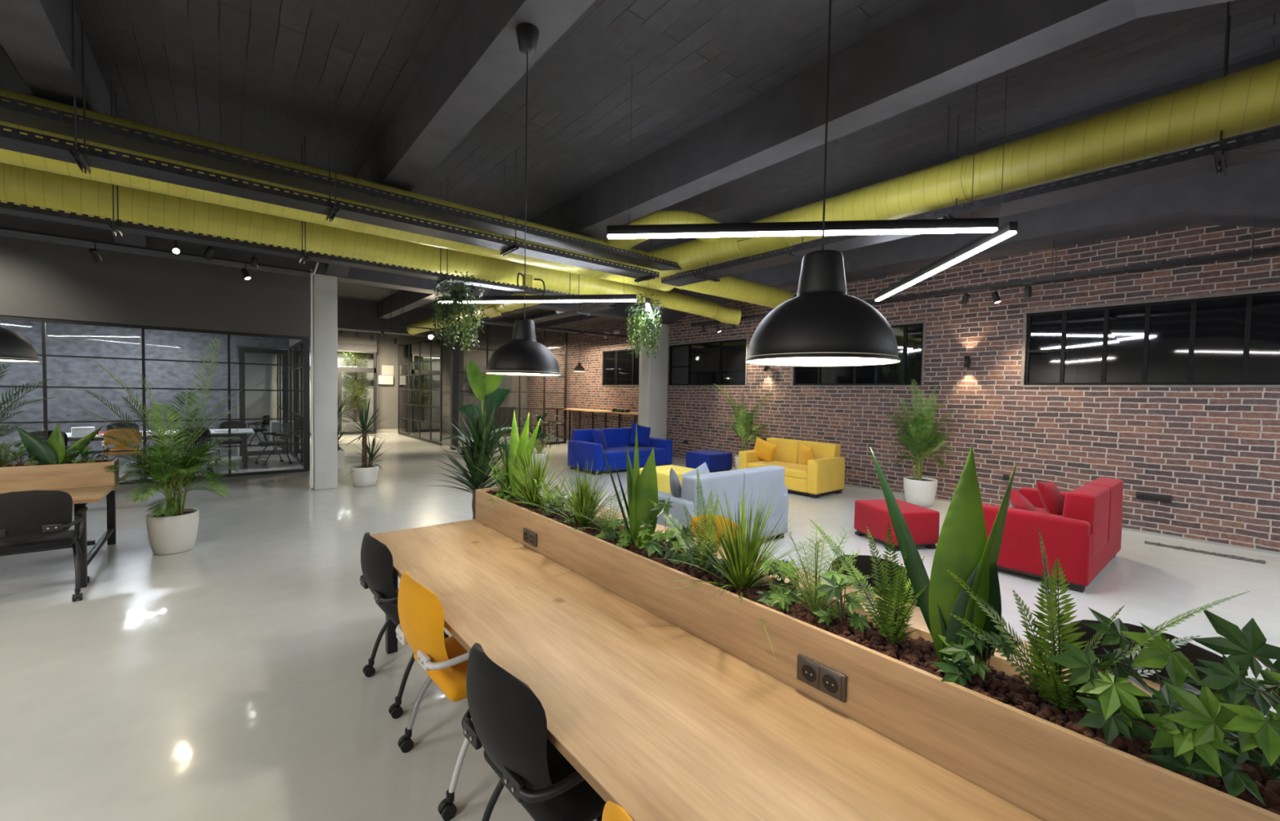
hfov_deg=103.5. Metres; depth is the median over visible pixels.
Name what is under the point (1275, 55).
ceiling beam
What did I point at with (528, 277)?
junction box
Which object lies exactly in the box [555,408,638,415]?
countertop
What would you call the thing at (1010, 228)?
linear light
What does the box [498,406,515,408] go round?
countertop
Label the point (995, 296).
track spotlight
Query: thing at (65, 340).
wall
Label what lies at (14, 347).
pendant lamp
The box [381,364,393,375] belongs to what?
notice sheet
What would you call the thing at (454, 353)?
trim
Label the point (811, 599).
fern
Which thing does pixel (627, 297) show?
linear light
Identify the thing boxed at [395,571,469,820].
office chair
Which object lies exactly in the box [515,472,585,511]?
fern
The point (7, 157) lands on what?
air duct
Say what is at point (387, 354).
wall
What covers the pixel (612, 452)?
seat cushion
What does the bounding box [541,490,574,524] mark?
ivy plant
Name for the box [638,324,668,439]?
column
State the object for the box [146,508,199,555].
pot
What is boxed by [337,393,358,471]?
yucca
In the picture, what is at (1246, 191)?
beam
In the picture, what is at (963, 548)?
leaf plant
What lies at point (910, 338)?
window
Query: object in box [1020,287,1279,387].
window
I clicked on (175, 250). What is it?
track spotlight
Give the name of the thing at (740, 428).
potted palm
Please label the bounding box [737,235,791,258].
air duct
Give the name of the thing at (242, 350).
door
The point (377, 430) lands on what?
baseboard
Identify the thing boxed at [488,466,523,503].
ivy plant
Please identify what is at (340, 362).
window
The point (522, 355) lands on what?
pendant lamp
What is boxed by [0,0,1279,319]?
ceiling
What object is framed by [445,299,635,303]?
diffuser
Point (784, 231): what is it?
diffuser
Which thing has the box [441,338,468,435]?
wall
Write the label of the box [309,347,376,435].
door
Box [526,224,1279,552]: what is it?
wall
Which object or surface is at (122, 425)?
office chair
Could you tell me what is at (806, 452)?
throw pillow
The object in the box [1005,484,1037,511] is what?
throw pillow
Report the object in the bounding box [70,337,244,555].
potted palm
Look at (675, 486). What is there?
throw pillow
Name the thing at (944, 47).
ceiling beam
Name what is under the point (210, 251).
track spotlight
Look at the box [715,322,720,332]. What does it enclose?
track spotlight
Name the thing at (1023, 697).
gravel
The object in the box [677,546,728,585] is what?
ivy plant
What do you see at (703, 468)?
throw pillow
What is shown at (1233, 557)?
floor vent
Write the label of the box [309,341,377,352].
trim
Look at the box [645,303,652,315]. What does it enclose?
diffuser
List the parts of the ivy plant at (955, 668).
stem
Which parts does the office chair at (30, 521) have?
backrest, seat, armrest, leg, leg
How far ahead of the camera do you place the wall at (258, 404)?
15.65 m
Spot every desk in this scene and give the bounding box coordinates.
[0,458,128,587]
[369,486,1279,820]
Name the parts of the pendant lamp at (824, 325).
lamp shade, cord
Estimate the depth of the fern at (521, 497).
3.35 m
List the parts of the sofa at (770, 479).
armrest, backrest, panel, backrest, armrest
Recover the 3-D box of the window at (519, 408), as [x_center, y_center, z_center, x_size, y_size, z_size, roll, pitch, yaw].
[-3.856,-0.758,15.469,3.720,3.720,0.045,-1,3,-40]
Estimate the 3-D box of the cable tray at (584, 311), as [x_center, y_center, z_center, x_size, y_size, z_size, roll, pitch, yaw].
[-1.377,-2.389,9.479,0.300,1.320,2.860,-1,3,-40]
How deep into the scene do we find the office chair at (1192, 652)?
1.78 m
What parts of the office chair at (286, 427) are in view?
leg, armrest, leg, seat, armrest, leg, backrest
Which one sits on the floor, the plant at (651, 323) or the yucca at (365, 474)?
the yucca at (365, 474)
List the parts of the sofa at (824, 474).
armrest, backrest, backrest, armrest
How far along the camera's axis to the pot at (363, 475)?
8.67 m
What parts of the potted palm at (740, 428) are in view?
stem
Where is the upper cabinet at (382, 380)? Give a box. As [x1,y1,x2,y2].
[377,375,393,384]
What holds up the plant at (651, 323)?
hanging from the linear light at (647, 301)
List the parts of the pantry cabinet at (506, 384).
door, door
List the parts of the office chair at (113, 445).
armrest, backrest, seat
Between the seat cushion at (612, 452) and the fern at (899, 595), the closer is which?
the fern at (899, 595)
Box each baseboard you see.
[376,429,397,432]
[528,434,1279,555]
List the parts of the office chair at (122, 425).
backrest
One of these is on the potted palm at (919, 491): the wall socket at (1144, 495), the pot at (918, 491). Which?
the pot at (918, 491)
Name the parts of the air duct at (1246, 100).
hanger rod, hanger rod, hanger rod, hanger rod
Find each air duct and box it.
[0,87,675,291]
[0,162,598,294]
[406,292,542,334]
[595,278,741,324]
[604,209,721,251]
[644,1,1279,277]
[674,268,793,308]
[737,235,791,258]
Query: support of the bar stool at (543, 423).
on the floor
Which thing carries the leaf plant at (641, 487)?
in the desk at (671, 704)
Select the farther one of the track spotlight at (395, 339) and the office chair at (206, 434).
the track spotlight at (395, 339)
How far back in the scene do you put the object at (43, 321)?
8.75 m
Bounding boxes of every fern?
[0,440,22,466]
[497,473,559,502]
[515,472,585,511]
[561,488,628,533]
[647,468,724,573]
[760,524,914,616]
[808,518,928,644]
[942,527,1249,711]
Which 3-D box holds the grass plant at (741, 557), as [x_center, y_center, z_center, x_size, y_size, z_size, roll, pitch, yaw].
[0.397,0.548,2.002,0.664,0.510,0.679,2,2,29]
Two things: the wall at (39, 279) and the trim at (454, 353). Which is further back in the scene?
the trim at (454, 353)
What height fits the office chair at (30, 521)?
0.900 m
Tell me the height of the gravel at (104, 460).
0.071 m
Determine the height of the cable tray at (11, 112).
0.075 m
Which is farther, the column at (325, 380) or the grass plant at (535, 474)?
the column at (325, 380)
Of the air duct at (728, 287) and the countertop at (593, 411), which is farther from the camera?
the countertop at (593, 411)
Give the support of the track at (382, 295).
hanging from the ceiling
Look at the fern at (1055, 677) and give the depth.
1.24 m
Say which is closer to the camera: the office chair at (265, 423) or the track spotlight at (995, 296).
the track spotlight at (995, 296)
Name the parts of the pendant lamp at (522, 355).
lamp shade, cord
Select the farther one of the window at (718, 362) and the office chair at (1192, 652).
the window at (718, 362)
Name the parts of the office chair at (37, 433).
backrest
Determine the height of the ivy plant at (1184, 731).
0.296 m
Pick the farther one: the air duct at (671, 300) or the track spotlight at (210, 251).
the air duct at (671, 300)
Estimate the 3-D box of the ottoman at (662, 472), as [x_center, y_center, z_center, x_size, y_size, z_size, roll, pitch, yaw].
[0.514,1.202,8.532,0.825,0.438,0.825,-1,3,-40]
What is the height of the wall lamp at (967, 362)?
0.170 m
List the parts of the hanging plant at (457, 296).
pot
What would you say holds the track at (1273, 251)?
attached to the cable tray at (1252, 250)
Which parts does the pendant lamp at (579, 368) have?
lamp shade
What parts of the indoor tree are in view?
pot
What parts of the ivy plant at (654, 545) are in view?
stem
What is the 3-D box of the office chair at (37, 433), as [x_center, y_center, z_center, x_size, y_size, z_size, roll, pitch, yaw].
[-10.023,0.771,8.612,0.572,0.900,0.595,0,2,-34]
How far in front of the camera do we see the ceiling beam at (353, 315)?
16.20 m
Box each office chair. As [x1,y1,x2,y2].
[0,490,89,601]
[27,430,75,462]
[101,422,141,464]
[101,428,147,478]
[172,427,213,471]
[214,420,248,463]
[246,414,270,447]
[254,422,292,466]
[360,532,448,719]
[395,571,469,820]
[461,642,606,820]
[601,800,633,820]
[689,515,740,545]
[831,555,919,607]
[1059,619,1245,696]
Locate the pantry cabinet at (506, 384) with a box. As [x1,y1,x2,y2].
[469,365,515,437]
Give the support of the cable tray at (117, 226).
hanging from the ceiling
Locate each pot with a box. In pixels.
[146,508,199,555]
[337,448,344,471]
[350,464,378,487]
[531,451,547,469]
[734,455,738,470]
[903,475,937,506]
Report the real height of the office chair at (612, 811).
0.900 m
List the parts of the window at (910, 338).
pane, pane, pane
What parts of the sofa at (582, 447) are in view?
armrest, backrest, armrest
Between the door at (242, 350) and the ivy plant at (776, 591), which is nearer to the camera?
the ivy plant at (776, 591)
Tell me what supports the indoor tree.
on the floor
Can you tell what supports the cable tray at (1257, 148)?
hanging from the air duct at (1246, 100)
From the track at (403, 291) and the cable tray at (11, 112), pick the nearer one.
the cable tray at (11, 112)
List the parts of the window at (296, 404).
glass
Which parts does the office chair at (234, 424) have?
seat, backrest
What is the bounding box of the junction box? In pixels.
[516,272,545,295]
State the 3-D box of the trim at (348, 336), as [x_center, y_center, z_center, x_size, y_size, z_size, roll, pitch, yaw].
[-11.074,-2.975,17.996,3.040,1.090,0.150,-1,3,-40]
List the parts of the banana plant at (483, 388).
stem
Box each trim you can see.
[309,329,377,345]
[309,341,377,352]
[310,262,318,488]
[450,325,458,449]
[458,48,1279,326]
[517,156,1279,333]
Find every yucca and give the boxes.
[333,398,391,487]
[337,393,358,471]
[425,393,531,519]
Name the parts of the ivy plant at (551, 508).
stem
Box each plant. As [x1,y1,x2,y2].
[4,443,36,466]
[16,423,103,465]
[64,437,111,463]
[428,270,488,351]
[439,360,518,487]
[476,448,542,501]
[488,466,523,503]
[489,411,540,499]
[492,444,581,508]
[523,459,624,530]
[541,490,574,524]
[595,516,632,547]
[600,422,657,548]
[609,408,630,413]
[624,290,664,358]
[636,497,696,564]
[644,487,815,660]
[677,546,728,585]
[755,558,801,612]
[811,570,871,633]
[870,446,1017,666]
[929,622,1022,688]
[1044,607,1279,805]
[1186,608,1279,778]
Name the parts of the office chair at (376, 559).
backrest, leg, seat, armrest, leg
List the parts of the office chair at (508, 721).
armrest, leg, backrest, seat, armrest, leg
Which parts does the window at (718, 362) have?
pane, pane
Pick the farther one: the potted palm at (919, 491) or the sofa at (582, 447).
the sofa at (582, 447)
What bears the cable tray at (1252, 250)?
hanging from the ceiling
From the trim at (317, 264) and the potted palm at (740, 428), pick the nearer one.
the trim at (317, 264)
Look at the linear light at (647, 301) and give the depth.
7.48 m
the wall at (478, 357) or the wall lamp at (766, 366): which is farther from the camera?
the wall at (478, 357)
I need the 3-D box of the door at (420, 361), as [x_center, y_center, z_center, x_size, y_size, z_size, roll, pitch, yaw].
[-7.512,-0.705,17.066,0.048,3.330,4.790,-1,3,-40]
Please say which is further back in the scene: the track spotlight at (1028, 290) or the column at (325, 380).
the column at (325, 380)
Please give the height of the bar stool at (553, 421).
0.771 m
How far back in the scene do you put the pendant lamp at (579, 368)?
12.05 m
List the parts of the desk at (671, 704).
leg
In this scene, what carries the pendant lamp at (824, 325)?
hanging from the ceiling
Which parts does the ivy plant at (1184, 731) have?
stem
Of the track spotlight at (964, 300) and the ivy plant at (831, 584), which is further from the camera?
the track spotlight at (964, 300)
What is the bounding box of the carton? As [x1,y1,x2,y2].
[71,426,95,436]
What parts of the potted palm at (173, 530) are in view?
stem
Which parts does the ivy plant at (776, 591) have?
stem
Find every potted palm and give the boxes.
[0,364,53,463]
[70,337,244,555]
[715,385,773,470]
[882,378,958,506]
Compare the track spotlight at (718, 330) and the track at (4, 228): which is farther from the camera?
the track spotlight at (718, 330)
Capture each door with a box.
[238,347,288,456]
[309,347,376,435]
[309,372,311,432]
[397,334,442,445]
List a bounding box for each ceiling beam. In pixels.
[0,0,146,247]
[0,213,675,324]
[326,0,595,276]
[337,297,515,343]
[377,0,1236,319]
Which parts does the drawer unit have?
drawer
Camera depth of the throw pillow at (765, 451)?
9.57 m
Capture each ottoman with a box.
[639,464,695,493]
[685,449,732,472]
[853,498,939,551]
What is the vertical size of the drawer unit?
0.720 m
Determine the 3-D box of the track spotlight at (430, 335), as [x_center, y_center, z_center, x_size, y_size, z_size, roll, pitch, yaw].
[-5.581,-2.021,13.454,0.142,0.284,0.282,0,2,-26]
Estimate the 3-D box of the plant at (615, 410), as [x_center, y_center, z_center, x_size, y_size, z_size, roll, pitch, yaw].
[-0.565,-0.010,14.594,0.440,0.126,0.950,-1,3,-40]
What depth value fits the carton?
9.04 m
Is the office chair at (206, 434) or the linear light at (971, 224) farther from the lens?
the office chair at (206, 434)
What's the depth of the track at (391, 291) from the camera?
13.94 m
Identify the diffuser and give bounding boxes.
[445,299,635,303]
[607,227,997,239]
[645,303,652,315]
[875,231,1016,301]
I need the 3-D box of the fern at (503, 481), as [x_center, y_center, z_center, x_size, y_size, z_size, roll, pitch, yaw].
[-0.933,0.450,3.623,0.554,0.399,0.560,-1,3,-40]
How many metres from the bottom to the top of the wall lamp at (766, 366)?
0.170 m
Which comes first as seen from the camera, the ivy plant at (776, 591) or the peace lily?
the ivy plant at (776, 591)
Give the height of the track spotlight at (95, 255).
0.245 m
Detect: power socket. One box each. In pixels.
[523,528,537,547]
[796,653,847,702]
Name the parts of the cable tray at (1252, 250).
hanger rod, hanger rod, hanger rod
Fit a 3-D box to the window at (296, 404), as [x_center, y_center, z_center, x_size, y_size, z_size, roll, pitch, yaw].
[-7.770,-0.185,11.498,0.045,2.700,3.380,-1,3,-40]
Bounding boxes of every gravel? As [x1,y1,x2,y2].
[0,459,111,466]
[485,489,1279,815]
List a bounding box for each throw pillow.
[591,429,607,448]
[630,422,650,447]
[669,467,681,497]
[681,462,710,476]
[753,436,777,462]
[799,442,814,464]
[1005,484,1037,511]
[1035,480,1064,515]
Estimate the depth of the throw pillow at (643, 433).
11.80 m
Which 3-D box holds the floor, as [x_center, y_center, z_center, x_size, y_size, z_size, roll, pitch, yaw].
[-5.394,1.359,8.591,16.600,0.100,28.000,-1,3,-40]
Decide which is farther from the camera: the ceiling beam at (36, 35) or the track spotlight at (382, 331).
the track spotlight at (382, 331)
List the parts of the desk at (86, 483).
leg, leg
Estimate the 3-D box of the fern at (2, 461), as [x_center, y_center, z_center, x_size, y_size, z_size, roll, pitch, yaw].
[-5.578,0.390,4.368,0.376,0.240,0.459,-1,3,-40]
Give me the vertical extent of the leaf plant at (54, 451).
0.428 m
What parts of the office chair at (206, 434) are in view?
backrest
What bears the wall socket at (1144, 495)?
attached to the wall at (1215, 451)
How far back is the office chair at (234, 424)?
11.45 m
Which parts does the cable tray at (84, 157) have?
hanger rod, hanger rod, hanger rod, hanger rod, hanger rod, hanger rod, hanger rod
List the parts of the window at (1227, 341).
pane, pane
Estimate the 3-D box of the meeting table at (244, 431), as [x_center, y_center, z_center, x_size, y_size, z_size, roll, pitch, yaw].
[-9.547,0.808,10.001,3.000,0.750,1.100,-1,3,-40]
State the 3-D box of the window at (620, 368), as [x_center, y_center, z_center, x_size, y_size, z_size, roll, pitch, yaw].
[-0.460,-1.294,15.133,0.102,1.140,2.280,-1,3,-40]
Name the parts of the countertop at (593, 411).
leg, leg, leg, leg, leg, leg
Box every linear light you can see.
[437,223,636,303]
[606,77,999,239]
[644,239,655,316]
[875,70,1017,301]
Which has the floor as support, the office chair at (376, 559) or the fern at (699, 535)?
the office chair at (376, 559)
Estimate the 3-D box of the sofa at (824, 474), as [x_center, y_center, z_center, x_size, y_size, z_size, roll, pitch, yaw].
[2.758,1.002,9.292,0.934,0.869,1.673,-1,3,-40]
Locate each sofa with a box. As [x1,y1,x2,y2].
[567,427,672,475]
[656,465,788,543]
[738,437,844,498]
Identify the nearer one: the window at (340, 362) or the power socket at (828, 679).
the power socket at (828, 679)
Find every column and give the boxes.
[310,274,337,489]
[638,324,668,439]
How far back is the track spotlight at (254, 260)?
7.55 m
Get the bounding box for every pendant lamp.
[0,326,39,362]
[485,22,560,375]
[573,315,585,371]
[745,0,901,366]
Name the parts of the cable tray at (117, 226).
hanger rod, hanger rod, hanger rod, hanger rod, hanger rod, hanger rod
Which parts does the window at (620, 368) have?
pane, pane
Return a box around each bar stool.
[537,422,551,448]
[546,420,559,445]
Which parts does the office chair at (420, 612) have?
leg, backrest, seat, armrest, leg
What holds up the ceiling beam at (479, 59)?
attached to the wall at (258, 404)
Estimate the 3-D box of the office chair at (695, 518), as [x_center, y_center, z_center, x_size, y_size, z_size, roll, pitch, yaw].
[0.323,1.149,3.180,0.595,0.900,0.572,-1,3,-40]
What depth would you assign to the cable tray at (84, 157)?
4.33 m
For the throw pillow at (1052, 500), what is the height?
0.409 m
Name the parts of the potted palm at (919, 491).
stem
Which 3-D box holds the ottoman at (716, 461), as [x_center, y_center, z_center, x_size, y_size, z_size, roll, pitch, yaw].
[1.533,1.134,11.240,0.745,0.428,0.745,-1,3,-40]
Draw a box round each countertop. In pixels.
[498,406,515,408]
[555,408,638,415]
[555,408,638,441]
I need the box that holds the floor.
[0,431,1279,820]
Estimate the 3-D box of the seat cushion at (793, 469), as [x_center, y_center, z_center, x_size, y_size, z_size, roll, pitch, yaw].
[2.673,1.072,9.225,0.713,0.174,1.281,-1,3,-40]
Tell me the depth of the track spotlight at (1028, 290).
7.00 m
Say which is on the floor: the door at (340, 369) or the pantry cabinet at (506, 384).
the pantry cabinet at (506, 384)
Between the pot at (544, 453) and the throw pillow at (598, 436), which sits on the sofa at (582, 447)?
the throw pillow at (598, 436)
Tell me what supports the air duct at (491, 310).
attached to the air duct at (18, 184)
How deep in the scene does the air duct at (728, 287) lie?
8.76 m
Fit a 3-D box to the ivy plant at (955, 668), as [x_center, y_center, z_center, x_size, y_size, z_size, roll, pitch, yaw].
[0.891,0.672,1.341,0.221,0.203,0.191,-1,3,-40]
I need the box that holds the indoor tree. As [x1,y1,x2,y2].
[339,351,370,431]
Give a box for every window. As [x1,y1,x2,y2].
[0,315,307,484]
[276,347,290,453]
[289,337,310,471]
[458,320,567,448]
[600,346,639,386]
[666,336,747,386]
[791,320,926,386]
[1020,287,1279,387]
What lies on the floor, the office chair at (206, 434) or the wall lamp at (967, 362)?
the office chair at (206, 434)
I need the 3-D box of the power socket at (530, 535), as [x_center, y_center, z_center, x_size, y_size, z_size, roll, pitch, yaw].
[-0.665,0.766,3.051,0.012,0.082,0.165,-1,3,-40]
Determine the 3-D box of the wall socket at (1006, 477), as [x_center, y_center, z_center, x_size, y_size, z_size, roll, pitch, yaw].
[5.604,1.022,7.731,0.026,0.090,0.080,-1,3,-40]
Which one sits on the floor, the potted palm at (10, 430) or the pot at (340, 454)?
the potted palm at (10, 430)
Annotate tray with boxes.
[0,0,659,283]
[0,80,614,306]
[0,95,693,274]
[213,429,238,431]
[477,309,626,337]
[530,302,615,323]
[661,126,1279,286]
[691,216,1279,326]
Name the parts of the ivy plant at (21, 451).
stem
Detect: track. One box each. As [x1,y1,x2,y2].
[0,226,311,273]
[378,295,394,330]
[386,290,404,336]
[399,290,439,330]
[690,248,1279,326]
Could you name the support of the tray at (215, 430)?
on the meeting table at (244, 431)
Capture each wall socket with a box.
[1002,474,1009,480]
[1135,491,1171,502]
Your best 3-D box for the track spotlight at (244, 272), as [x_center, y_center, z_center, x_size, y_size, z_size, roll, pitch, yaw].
[-5.866,-2.067,7.511,0.137,0.237,0.099,2,2,20]
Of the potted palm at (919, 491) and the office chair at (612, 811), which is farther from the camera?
the potted palm at (919, 491)
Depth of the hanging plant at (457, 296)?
6.62 m
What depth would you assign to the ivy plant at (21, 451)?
4.44 m
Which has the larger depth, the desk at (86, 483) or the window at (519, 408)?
the window at (519, 408)
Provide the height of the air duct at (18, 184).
0.536 m
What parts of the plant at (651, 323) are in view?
pot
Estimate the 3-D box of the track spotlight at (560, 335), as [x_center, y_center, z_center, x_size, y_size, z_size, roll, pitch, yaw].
[-2.320,-2.177,14.725,0.083,0.236,0.146,0,2,-30]
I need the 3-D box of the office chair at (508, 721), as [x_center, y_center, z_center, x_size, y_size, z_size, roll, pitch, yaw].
[-0.256,1.188,1.690,0.595,0.900,0.572,-1,3,-42]
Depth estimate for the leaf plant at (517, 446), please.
3.50 m
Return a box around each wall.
[0,235,310,337]
[0,319,288,463]
[236,337,310,441]
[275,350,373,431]
[373,333,427,431]
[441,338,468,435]
[467,340,527,436]
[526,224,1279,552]
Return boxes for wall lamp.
[763,364,768,371]
[964,356,970,367]
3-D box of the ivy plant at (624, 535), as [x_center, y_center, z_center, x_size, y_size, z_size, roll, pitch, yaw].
[-0.115,0.631,2.558,0.281,0.160,0.157,2,2,28]
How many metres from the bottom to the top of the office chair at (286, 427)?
0.900 m
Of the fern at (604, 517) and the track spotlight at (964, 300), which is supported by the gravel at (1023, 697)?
the fern at (604, 517)
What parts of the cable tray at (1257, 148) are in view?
hanger rod, hanger rod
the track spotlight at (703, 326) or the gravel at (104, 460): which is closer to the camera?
the gravel at (104, 460)
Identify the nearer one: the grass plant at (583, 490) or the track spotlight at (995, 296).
the grass plant at (583, 490)
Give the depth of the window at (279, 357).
14.98 m
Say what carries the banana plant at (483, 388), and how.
on the floor
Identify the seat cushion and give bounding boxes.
[602,445,666,460]
[746,460,807,479]
[1034,506,1062,515]
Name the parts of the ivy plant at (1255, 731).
stem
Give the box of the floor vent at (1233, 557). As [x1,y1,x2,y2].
[1144,541,1265,564]
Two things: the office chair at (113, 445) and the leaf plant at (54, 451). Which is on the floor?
the office chair at (113, 445)
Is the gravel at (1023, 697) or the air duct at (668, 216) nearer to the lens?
the gravel at (1023, 697)
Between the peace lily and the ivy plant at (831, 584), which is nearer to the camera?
the ivy plant at (831, 584)
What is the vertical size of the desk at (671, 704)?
0.970 m
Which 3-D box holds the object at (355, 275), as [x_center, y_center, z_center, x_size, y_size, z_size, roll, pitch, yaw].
[-5.454,-2.662,8.343,16.250,0.850,0.400,-1,3,-40]
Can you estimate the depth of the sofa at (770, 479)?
5.45 m
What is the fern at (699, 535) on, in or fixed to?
in the desk at (671, 704)
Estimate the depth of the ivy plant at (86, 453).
4.68 m
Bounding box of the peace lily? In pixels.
[521,412,563,469]
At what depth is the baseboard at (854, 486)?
6.36 m
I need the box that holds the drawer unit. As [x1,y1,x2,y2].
[270,421,280,447]
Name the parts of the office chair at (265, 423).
armrest, seat, backrest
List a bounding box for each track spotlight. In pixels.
[88,241,102,262]
[172,240,180,253]
[203,245,216,261]
[240,262,250,279]
[250,252,257,267]
[381,328,384,337]
[393,335,396,344]
[427,328,433,339]
[558,331,562,340]
[701,324,706,332]
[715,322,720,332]
[960,290,970,305]
[991,286,1001,303]
[1022,282,1034,297]
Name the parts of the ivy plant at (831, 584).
stem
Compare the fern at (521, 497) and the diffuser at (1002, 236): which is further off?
the diffuser at (1002, 236)
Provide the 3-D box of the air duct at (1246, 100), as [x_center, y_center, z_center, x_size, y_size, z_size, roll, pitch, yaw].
[3.386,-2.296,3.993,0.672,0.957,10.016,-1,3,-40]
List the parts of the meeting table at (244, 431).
modesty panel, leg, leg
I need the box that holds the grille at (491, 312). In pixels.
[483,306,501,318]
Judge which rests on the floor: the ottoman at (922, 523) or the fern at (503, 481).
the ottoman at (922, 523)
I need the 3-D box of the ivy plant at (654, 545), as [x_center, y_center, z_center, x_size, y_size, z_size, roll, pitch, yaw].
[0.099,0.559,2.331,0.215,0.300,0.333,-1,3,-40]
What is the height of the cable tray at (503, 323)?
1.170 m
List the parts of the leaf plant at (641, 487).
stem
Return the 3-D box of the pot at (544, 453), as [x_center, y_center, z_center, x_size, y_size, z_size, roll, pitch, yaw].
[-2.235,1.101,11.123,0.400,0.360,0.400,-1,3,-40]
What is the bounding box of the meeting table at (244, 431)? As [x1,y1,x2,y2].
[65,428,254,467]
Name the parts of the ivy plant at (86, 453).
stem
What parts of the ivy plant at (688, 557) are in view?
stem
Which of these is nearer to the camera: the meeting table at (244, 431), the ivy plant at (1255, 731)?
the ivy plant at (1255, 731)
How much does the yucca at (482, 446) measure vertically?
1.683 m
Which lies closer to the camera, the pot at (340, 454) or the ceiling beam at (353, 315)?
the pot at (340, 454)

